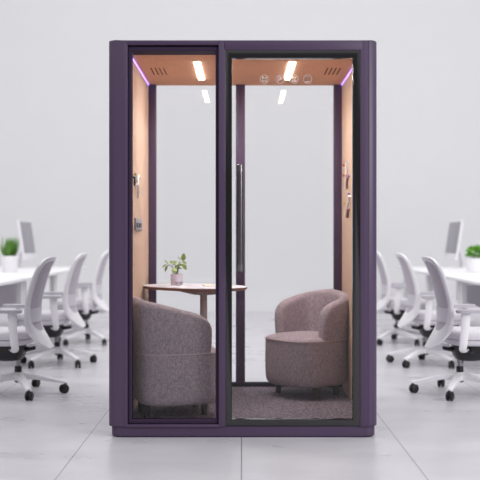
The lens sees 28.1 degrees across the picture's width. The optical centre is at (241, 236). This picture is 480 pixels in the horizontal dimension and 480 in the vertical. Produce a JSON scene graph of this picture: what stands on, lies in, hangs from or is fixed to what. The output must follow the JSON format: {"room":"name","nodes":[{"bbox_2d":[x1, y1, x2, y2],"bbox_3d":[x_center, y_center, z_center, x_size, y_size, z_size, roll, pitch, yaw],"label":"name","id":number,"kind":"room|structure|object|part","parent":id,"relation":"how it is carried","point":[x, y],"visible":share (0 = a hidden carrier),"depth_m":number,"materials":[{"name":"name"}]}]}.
{"room":"office","nodes":[
{"label":"office","id":0,"kind":"room"},
{"bbox_2d":[0,0,479,311],"bbox_3d":[0.000,-1.570,14.539,28.000,5.600,0.150,0,0,0],"label":"wall","id":1,"kind":"structure","parent":0,"point":[54,54],"depth_m":14.46,"materials":[{"name":"white paint"}]},
{"bbox_2d":[0,312,479,479],"bbox_3d":[0.000,1.180,3.934,28.000,0.100,21.060,0,0,0],"label":"floor","id":2,"kind":"structure","parent":0,"point":[55,435],"depth_m":5.44,"materials":[{"name":"tile"}]},
{"bbox_2d":[0,277,30,326],"bbox_3d":[-2.825,0.760,8.524,1.550,0.740,1.636,0,0,0],"label":"office desk","id":3,"kind":"object","parent":2,"relation":"on","point":[18,281],"visible":0.67,"depth_m":9.27,"materials":[{"name":"white laminate"}]},
{"bbox_3d":[-2.150,0.774,9.294,0.054,0.712,0.054,0,0,0],"label":"leg","id":4,"kind":"part","parent":3,"relation":"part of","materials":[{"name":"white metal"}]},
{"bbox_2d":[0,271,61,325],"bbox_3d":[-2.825,0.760,10.164,1.550,0.740,1.636,0,0,0],"label":"office desk","id":5,"kind":"object","parent":2,"relation":"on","point":[52,274],"visible":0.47,"depth_m":10.29,"materials":[{"name":"white laminate"}]},
{"bbox_2d":[0,236,19,271],"bbox_3d":[-2.589,0.188,10.705,0.192,0.404,0.183,0,0,15],"label":"grass plant","id":6,"kind":"object","parent":5,"relation":"on","point":[9,260],"visible":1,"depth_m":10.65,"materials":[{"name":"white ceramic"}]},
{"bbox_3d":[-2.585,0.300,10.704,0.184,0.180,0.184,0,0,0],"label":"pot","id":7,"kind":"part","parent":6,"relation":"part of","materials":[{"name":"white ceramic"}]},
{"bbox_3d":[-2.150,0.774,9.394,0.054,0.712,0.054,0,0,0],"label":"leg","id":8,"kind":"part","parent":5,"relation":"part of","materials":[{"name":"white metal"}]},
{"bbox_3d":[-2.150,0.774,10.934,0.054,0.712,0.054,0,0,0],"label":"leg","id":9,"kind":"part","parent":5,"relation":"part of","materials":[{"name":"white metal"}]},
{"bbox_2d":[0,256,68,400],"bbox_3d":[-1.607,0.635,6.938,0.715,0.989,0.680,0,0,0],"label":"office chair","id":10,"kind":"object","parent":2,"relation":"on","point":[14,340],"visible":1,"depth_m":6.80,"materials":[{"name":"white plastic"}]},
{"bbox_3d":[-1.655,0.516,6.649,0.270,0.023,0.086,0,0,0],"label":"armrest","id":11,"kind":"part","parent":10,"relation":"part of","materials":[{"name":"grey plastic"}]},
{"bbox_3d":[-1.655,0.516,7.199,0.270,0.023,0.086,0,0,0],"label":"armrest","id":12,"kind":"part","parent":10,"relation":"part of","materials":[{"name":"grey plastic"}]},
{"bbox_3d":[-1.730,0.689,6.924,0.470,0.073,0.470,0,0,0],"label":"seat","id":13,"kind":"part","parent":10,"relation":"part of","materials":[{"name":"grey fabric"}]},
{"bbox_3d":[-1.438,0.480,6.924,0.183,0.678,0.452,0,0,0],"label":"frame","id":14,"kind":"part","parent":10,"relation":"part of","materials":[{"name":"white plastic"}]},
{"bbox_2d":[0,267,85,307],"bbox_3d":[-2.825,0.760,11.804,1.550,0.740,1.636,0,0,0],"label":"office desk","id":15,"kind":"object","parent":2,"relation":"on","point":[7,292],"visible":0.23,"depth_m":11.58,"materials":[{"name":"white laminate"}]},
{"bbox_3d":[-2.820,0.650,11.804,0.020,0.360,1.460,0,0,0],"label":"modesty panel","id":16,"kind":"part","parent":15,"relation":"part of","materials":[{"name":"grey"}]},
{"bbox_2d":[17,221,36,267],"bbox_3d":[-2.716,0.094,12.154,0.221,0.593,0.670,0,0,0],"label":"desktop monitor","id":17,"kind":"object","parent":15,"relation":"on","point":[27,251],"visible":0.84,"depth_m":12.08,"materials":[{"name":"white plastic"}]},
{"bbox_3d":[-2.150,0.774,11.034,0.054,0.712,0.054,0,0,0],"label":"leg","id":18,"kind":"part","parent":15,"relation":"part of","materials":[{"name":"white metal"}]},
{"bbox_3d":[-2.150,0.774,12.574,0.054,0.712,0.054,0,0,0],"label":"leg","id":19,"kind":"part","parent":15,"relation":"part of","materials":[{"name":"white metal"}]},
{"bbox_2d":[17,253,96,368],"bbox_3d":[-1.646,0.635,8.541,0.688,0.989,0.671,0,0,0],"label":"office chair","id":20,"kind":"object","parent":2,"relation":"on","point":[54,320],"visible":0.87,"depth_m":8.39,"materials":[{"name":"grey plastic"}]},
{"bbox_3d":[-1.755,0.689,8.524,0.470,0.073,0.470,0,0,0],"label":"seat","id":21,"kind":"part","parent":20,"relation":"part of","materials":[{"name":"grey fabric"}]},
{"bbox_3d":[-1.680,0.516,8.249,0.270,0.023,0.086,0,0,0],"label":"armrest","id":22,"kind":"part","parent":20,"relation":"part of","materials":[{"name":"grey plastic"}]},
{"bbox_3d":[-1.680,0.516,8.799,0.270,0.023,0.086,0,0,0],"label":"armrest","id":23,"kind":"part","parent":20,"relation":"part of","materials":[{"name":"grey plastic"}]},
{"bbox_3d":[-1.464,0.480,8.524,0.183,0.678,0.452,0,0,0],"label":"frame","id":24,"kind":"part","parent":20,"relation":"part of","materials":[{"name":"white plastic"}]},
{"bbox_2d":[55,250,108,345],"bbox_3d":[-1.666,0.635,10.271,0.688,0.989,0.671,0,0,0],"label":"office chair","id":25,"kind":"object","parent":2,"relation":"on","point":[86,306],"visible":0.79,"depth_m":10.11,"materials":[{"name":"grey plastic"}]},
{"bbox_3d":[-1.775,0.689,10.254,0.470,0.073,0.470,0,0,0],"label":"seat","id":26,"kind":"part","parent":25,"relation":"part of","materials":[{"name":"grey fabric"}]},
{"bbox_3d":[-1.700,0.516,9.979,0.270,0.023,0.086,0,0,0],"label":"armrest","id":27,"kind":"part","parent":25,"relation":"part of","materials":[{"name":"grey plastic"}]},
{"bbox_3d":[-1.700,0.516,10.529,0.270,0.023,0.086,0,0,0],"label":"armrest","id":28,"kind":"part","parent":25,"relation":"part of","materials":[{"name":"grey plastic"}]},
{"bbox_3d":[-1.484,0.480,10.254,0.183,0.678,0.452,0,0,0],"label":"frame","id":29,"kind":"part","parent":25,"relation":"part of","materials":[{"name":"white plastic"}]},
{"bbox_2d":[109,40,382,436],"bbox_3d":[0.027,0.011,6.082,1.556,2.239,1.483,0,0,0],"label":"pod","id":30,"kind":"object","parent":2,"relation":"on","point":[241,408],"visible":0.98,"depth_m":5.42,"materials":[{"name":"purple metal"}]},
{"bbox_3d":[-0.655,-0.018,5.439,0.027,2.173,0.069,0,0,0],"label":"corner post","id":31,"kind":"part","parent":30,"relation":"part of","materials":[{"name":"purple metal"}]},
{"bbox_3d":[-0.650,-0.078,6.049,0.010,0.076,0.370,0,0,0],"label":"socket plate","id":32,"kind":"part","parent":30,"relation":"part of","materials":[{"name":"grey plastic"}]},
{"bbox_3d":[-0.661,-0.011,6.122,0.013,2.136,1.297,0,0,0],"label":"wall panel","id":33,"kind":"part","parent":30,"relation":"part of","materials":[{"name":"beige wood"}]},
{"bbox_3d":[-0.634,-0.009,6.792,0.062,2.132,0.061,0,0,0],"label":"post","id":34,"kind":"part","parent":30,"relation":"part of","materials":[{"name":"metal"}]},
{"bbox_2d":[150,68,166,74],"bbox_3d":[-0.536,-1.075,6.229,0.088,0.004,0.250,0,0,0],"label":"air vent","id":35,"kind":"object","parent":30,"relation":"attached to","point":[153,71],"depth_m":6.24,"materials":[{"name":"red wood"}]},
{"bbox_3d":[-0.386,1.064,5.434,0.532,0.016,0.060,0,0,0],"label":"rail","id":36,"kind":"part","parent":30,"relation":"part of","materials":[{"name":"metal"}]},
{"bbox_2d":[133,297,215,417],"bbox_3d":[-0.410,0.705,5.753,0.521,0.701,0.532,0,0,-19],"label":"armchair","id":37,"kind":"object","parent":30,"relation":"on","point":[174,355],"visible":0.88,"depth_m":5.51,"materials":[{"name":"grey"}]},
{"bbox_3d":[-0.601,1.005,5.767,0.043,0.102,0.044,0,0,-19],"label":"leg","id":38,"kind":"part","parent":37,"relation":"part of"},
{"bbox_3d":[-0.552,1.005,5.625,0.043,0.102,0.044,0,0,-19],"label":"leg","id":39,"kind":"part","parent":37,"relation":"part of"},
{"bbox_3d":[-0.452,0.517,5.739,0.433,0.324,0.532,0,0,-19],"label":"backrest","id":40,"kind":"part","parent":37,"relation":"part of","materials":[{"name":"fabric"}]},
{"bbox_3d":[-0.402,0.808,5.756,0.496,0.338,0.496,0,0,-19],"label":"seat","id":41,"kind":"part","parent":37,"relation":"part of","materials":[{"name":"grey fabric"}]},
{"bbox_3d":[-0.223,1.005,5.712,0.043,0.102,0.044,0,0,-19],"label":"leg","id":42,"kind":"part","parent":37,"relation":"part of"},
{"bbox_2d":[143,283,247,318],"bbox_3d":[-0.308,0.689,6.334,0.764,0.733,0.544,0,0,41],"label":"pedestal table","id":43,"kind":"object","parent":30,"relation":"on","point":[190,288],"visible":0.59,"depth_m":6.25,"materials":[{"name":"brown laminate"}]},
{"bbox_2d":[162,253,186,285],"bbox_3d":[-0.442,0.214,6.416,0.140,0.215,0.123,0,0,-31],"label":"potted plant","id":44,"kind":"object","parent":43,"relation":"on","point":[176,279],"visible":1,"depth_m":6.39,"materials":[{"name":"green plant"}]},
{"bbox_3d":[-0.433,0.284,6.404,0.081,0.076,0.081,0,0,0],"label":"pot","id":45,"kind":"part","parent":44,"relation":"part of","materials":[{"name":"pink ceramic"}]},
{"bbox_2d":[194,62,203,79],"bbox_3d":[-0.273,-1.073,6.212,0.035,0.005,0.639,0,0,0],"label":"ceiling light","id":46,"kind":"object","parent":30,"relation":"on","point":[198,66],"depth_m":6.20,"materials":[{"name":"white plastic"}]},
{"bbox_3d":[-0.008,-0.105,5.359,0.036,0.560,0.036,0,0,0],"label":"handle","id":47,"kind":"part","parent":30,"relation":"part of","materials":[{"name":"grey metal"}]},
{"bbox_3d":[-0.008,0.172,5.382,0.036,0.045,0.083,0,0,0],"label":"handle mount","id":48,"kind":"part","parent":30,"relation":"part of","materials":[{"name":"silver metal"}]},
{"bbox_3d":[-0.008,-0.383,5.382,0.036,0.045,0.083,0,0,0],"label":"handle mount","id":49,"kind":"part","parent":30,"relation":"part of","materials":[{"name":"silver metal"}]},
{"bbox_3d":[-0.007,-0.009,6.792,0.065,2.132,0.061,0,0,0],"label":"post","id":50,"kind":"part","parent":30,"relation":"part of","materials":[{"name":"metal"}]},
{"bbox_3d":[0.026,-1.080,6.139,1.382,0.010,1.350,0,0,0],"label":"ceiling panel","id":51,"kind":"part","parent":30,"relation":"part of","materials":[{"name":"wood"}]},
{"bbox_3d":[0.013,-1.081,5.434,1.330,0.055,0.060,0,0,0],"label":"rail","id":52,"kind":"part","parent":30,"relation":"part of","materials":[{"name":"metal"}]},
{"bbox_3d":[0.026,1.042,6.792,1.362,0.029,0.061,0,0,0],"label":"rail","id":53,"kind":"part","parent":30,"relation":"part of","materials":[{"name":"black metal"}]},
{"bbox_2d":[285,62,294,79],"bbox_3d":[0.312,-1.073,6.212,0.035,0.005,0.639,0,0,0],"label":"ceiling light","id":54,"kind":"object","parent":30,"relation":"on","point":[289,66],"depth_m":6.18,"materials":[{"name":"white plastic"}]},
{"bbox_3d":[0.289,0.006,5.431,0.756,2.116,0.046,0,0,0],"label":"door","id":55,"kind":"part","parent":30,"relation":"part of","materials":[{"name":"black"}]},
{"bbox_2d":[265,289,348,399],"bbox_3d":[0.440,0.705,6.431,0.513,0.701,0.523,0,0,-39],"label":"armchair","id":56,"kind":"object","parent":30,"relation":"on","point":[308,348],"visible":0.99,"depth_m":6.27,"materials":[{"name":"grey"}]},
{"bbox_3d":[0.254,1.005,6.513,0.043,0.102,0.044,0,0,-39],"label":"leg","id":57,"kind":"part","parent":56,"relation":"part of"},
{"bbox_3d":[0.434,0.808,6.426,0.488,0.338,0.488,0,0,-39],"label":"seat","id":58,"kind":"part","parent":56,"relation":"part of","materials":[{"name":"fabric"}]},
{"bbox_3d":[0.510,0.517,6.487,0.334,0.324,0.523,0,0,-39],"label":"backrest","id":59,"kind":"part","parent":56,"relation":"part of","materials":[{"name":"fabric"}]},
{"bbox_3d":[0.482,1.005,6.232,0.043,0.102,0.044,0,0,-39],"label":"leg","id":60,"kind":"part","parent":56,"relation":"part of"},
{"bbox_3d":[0.631,1.005,6.457,0.043,0.102,0.044,0,0,-39],"label":"leg","id":61,"kind":"part","parent":56,"relation":"part of","materials":[{"name":"black"}]},
{"bbox_2d":[324,68,340,74],"bbox_3d":[0.589,-1.075,6.229,0.088,0.004,0.250,0,0,0],"label":"air vent","id":62,"kind":"object","parent":30,"relation":"attached to","point":[327,71],"depth_m":6.24,"materials":[{"name":"brown wood"}]},
{"bbox_3d":[0.684,-0.009,6.792,0.065,2.132,0.061,0,0,0],"label":"post","id":63,"kind":"part","parent":30,"relation":"part of","materials":[{"name":"metal"}]},
{"bbox_3d":[0.714,-0.011,6.122,0.013,2.136,1.297,0,0,0],"label":"wall panel","id":64,"kind":"part","parent":30,"relation":"part of","materials":[{"name":"beige wood"}]},
{"bbox_3d":[0.695,-0.018,5.439,0.052,2.173,0.069,0,0,0],"label":"corner post","id":65,"kind":"part","parent":30,"relation":"part of","materials":[{"name":"purple metal"}]},
{"bbox_2d":[377,251,427,345],"bbox_3d":[1.667,0.635,10.275,0.686,0.989,0.679,0,0,0],"label":"office chair","id":66,"kind":"object","parent":2,"relation":"on","point":[396,306],"visible":0.73,"depth_m":10.10,"materials":[{"name":"grey plastic"}]},
{"bbox_3d":[1.484,0.480,10.254,0.183,0.678,0.452,0,0,0],"label":"frame","id":67,"kind":"part","parent":66,"relation":"part of","materials":[{"name":"white plastic"}]},
{"bbox_3d":[1.700,0.516,10.529,0.270,0.023,0.086,0,0,0],"label":"armrest","id":68,"kind":"part","parent":66,"relation":"part of","materials":[{"name":"grey plastic"}]},
{"bbox_3d":[1.700,0.516,9.979,0.270,0.023,0.086,0,0,0],"label":"armrest","id":69,"kind":"part","parent":66,"relation":"part of","materials":[{"name":"grey plastic"}]},
{"bbox_3d":[1.775,0.689,10.254,0.470,0.073,0.470,0,0,0],"label":"seat","id":70,"kind":"part","parent":66,"relation":"part of","materials":[{"name":"grey fabric"}]},
{"bbox_2d":[386,253,463,368],"bbox_3d":[1.647,0.635,8.545,0.686,0.989,0.679,0,0,0],"label":"office chair","id":71,"kind":"object","parent":2,"relation":"on","point":[426,320],"visible":0.83,"depth_m":8.38,"materials":[{"name":"grey plastic"}]},
{"bbox_3d":[1.464,0.480,8.524,0.183,0.678,0.452,0,0,0],"label":"frame","id":72,"kind":"part","parent":71,"relation":"part of","materials":[{"name":"white plastic"}]},
{"bbox_3d":[1.680,0.516,8.799,0.270,0.023,0.086,0,0,0],"label":"armrest","id":73,"kind":"part","parent":71,"relation":"part of","materials":[{"name":"grey plastic"}]},
{"bbox_3d":[1.680,0.516,8.249,0.270,0.023,0.086,0,0,0],"label":"armrest","id":74,"kind":"part","parent":71,"relation":"part of","materials":[{"name":"grey plastic"}]},
{"bbox_3d":[1.755,0.689,8.524,0.470,0.073,0.470,0,0,0],"label":"seat","id":75,"kind":"part","parent":71,"relation":"part of","materials":[{"name":"grey fabric"}]},
{"bbox_2d":[397,267,479,306],"bbox_3d":[2.825,0.760,11.804,1.550,0.740,1.636,0,0,0],"label":"office desk","id":76,"kind":"object","parent":2,"relation":"on","point":[473,291],"visible":0.23,"depth_m":11.63,"materials":[{"name":"white laminate"}]},
{"bbox_3d":[2.150,0.774,12.574,0.054,0.712,0.054,0,0,0],"label":"leg","id":77,"kind":"part","parent":76,"relation":"part of","materials":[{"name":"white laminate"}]},
{"bbox_3d":[2.150,0.774,11.034,0.054,0.712,0.054,0,0,0],"label":"leg","id":78,"kind":"part","parent":76,"relation":"part of","materials":[{"name":"white metal"}]},
{"bbox_2d":[443,221,463,267],"bbox_3d":[2.686,0.094,12.154,0.221,0.593,0.670,0,0,0],"label":"desktop monitor","id":79,"kind":"object","parent":76,"relation":"on","point":[452,251],"visible":1,"depth_m":12.07,"materials":[{"name":"white plastic"}]},
{"bbox_3d":[2.820,0.650,11.804,0.020,0.360,1.460,0,0,0],"label":"modesty panel","id":80,"kind":"part","parent":76,"relation":"part of","materials":[{"name":"grey"}]},
{"bbox_2d":[409,256,479,400],"bbox_3d":[1.573,0.635,6.936,0.715,0.989,0.685,0,0,0],"label":"office chair","id":81,"kind":"object","parent":2,"relation":"on","point":[464,340],"visible":1,"depth_m":6.80,"materials":[{"name":"grey plastic"}]},
{"bbox_3d":[1.403,0.480,6.924,0.183,0.678,0.452,0,0,0],"label":"frame","id":82,"kind":"part","parent":81,"relation":"part of","materials":[{"name":"white plastic"}]},
{"bbox_3d":[1.695,0.689,6.924,0.470,0.073,0.470,0,0,0],"label":"seat","id":83,"kind":"part","parent":81,"relation":"part of","materials":[{"name":"grey fabric"}]},
{"bbox_3d":[1.620,0.516,7.199,0.270,0.023,0.086,0,0,0],"label":"armrest","id":84,"kind":"part","parent":81,"relation":"part of","materials":[{"name":"grey plastic"}]},
{"bbox_3d":[1.620,0.516,6.649,0.270,0.023,0.086,0,0,0],"label":"armrest","id":85,"kind":"part","parent":81,"relation":"part of","materials":[{"name":"grey plastic"}]},
{"bbox_2d":[421,271,479,325],"bbox_3d":[2.825,0.760,10.164,1.550,0.740,1.636,0,0,0],"label":"office desk","id":86,"kind":"object","parent":2,"relation":"on","point":[449,274],"visible":0.17,"depth_m":10.26,"materials":[{"name":"white laminate"}]},
{"bbox_3d":[2.150,0.774,10.934,0.054,0.712,0.054,0,0,0],"label":"leg","id":87,"kind":"part","parent":86,"relation":"part of","materials":[{"name":"white metal"}]},
{"bbox_3d":[2.150,0.774,9.394,0.054,0.712,0.054,0,0,0],"label":"leg","id":88,"kind":"part","parent":86,"relation":"part of","materials":[{"name":"white metal"}]},
{"bbox_2d":[464,244,479,271],"bbox_3d":[2.611,0.233,10.707,0.262,0.314,0.265,0,0,0],"label":"bushy plant","id":89,"kind":"object","parent":86,"relation":"on","point":[472,264],"visible":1,"depth_m":10.64,"materials":[{"name":"green plant"}]},
{"bbox_3d":[2.615,0.313,10.704,0.224,0.154,0.224,0,0,0],"label":"pot","id":90,"kind":"part","parent":89,"relation":"part of","materials":[{"name":"white ceramic"}]},
{"bbox_2d":[452,277,479,326],"bbox_3d":[2.825,0.760,8.524,1.550,0.740,1.636,0,0,0],"label":"office desk","id":91,"kind":"object","parent":2,"relation":"on","point":[464,281],"visible":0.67,"depth_m":9.27,"materials":[{"name":"white laminate"}]},
{"bbox_3d":[2.150,0.774,9.294,0.054,0.712,0.054,0,0,0],"label":"leg","id":92,"kind":"part","parent":91,"relation":"part of","materials":[{"name":"white metal"}]}
]}

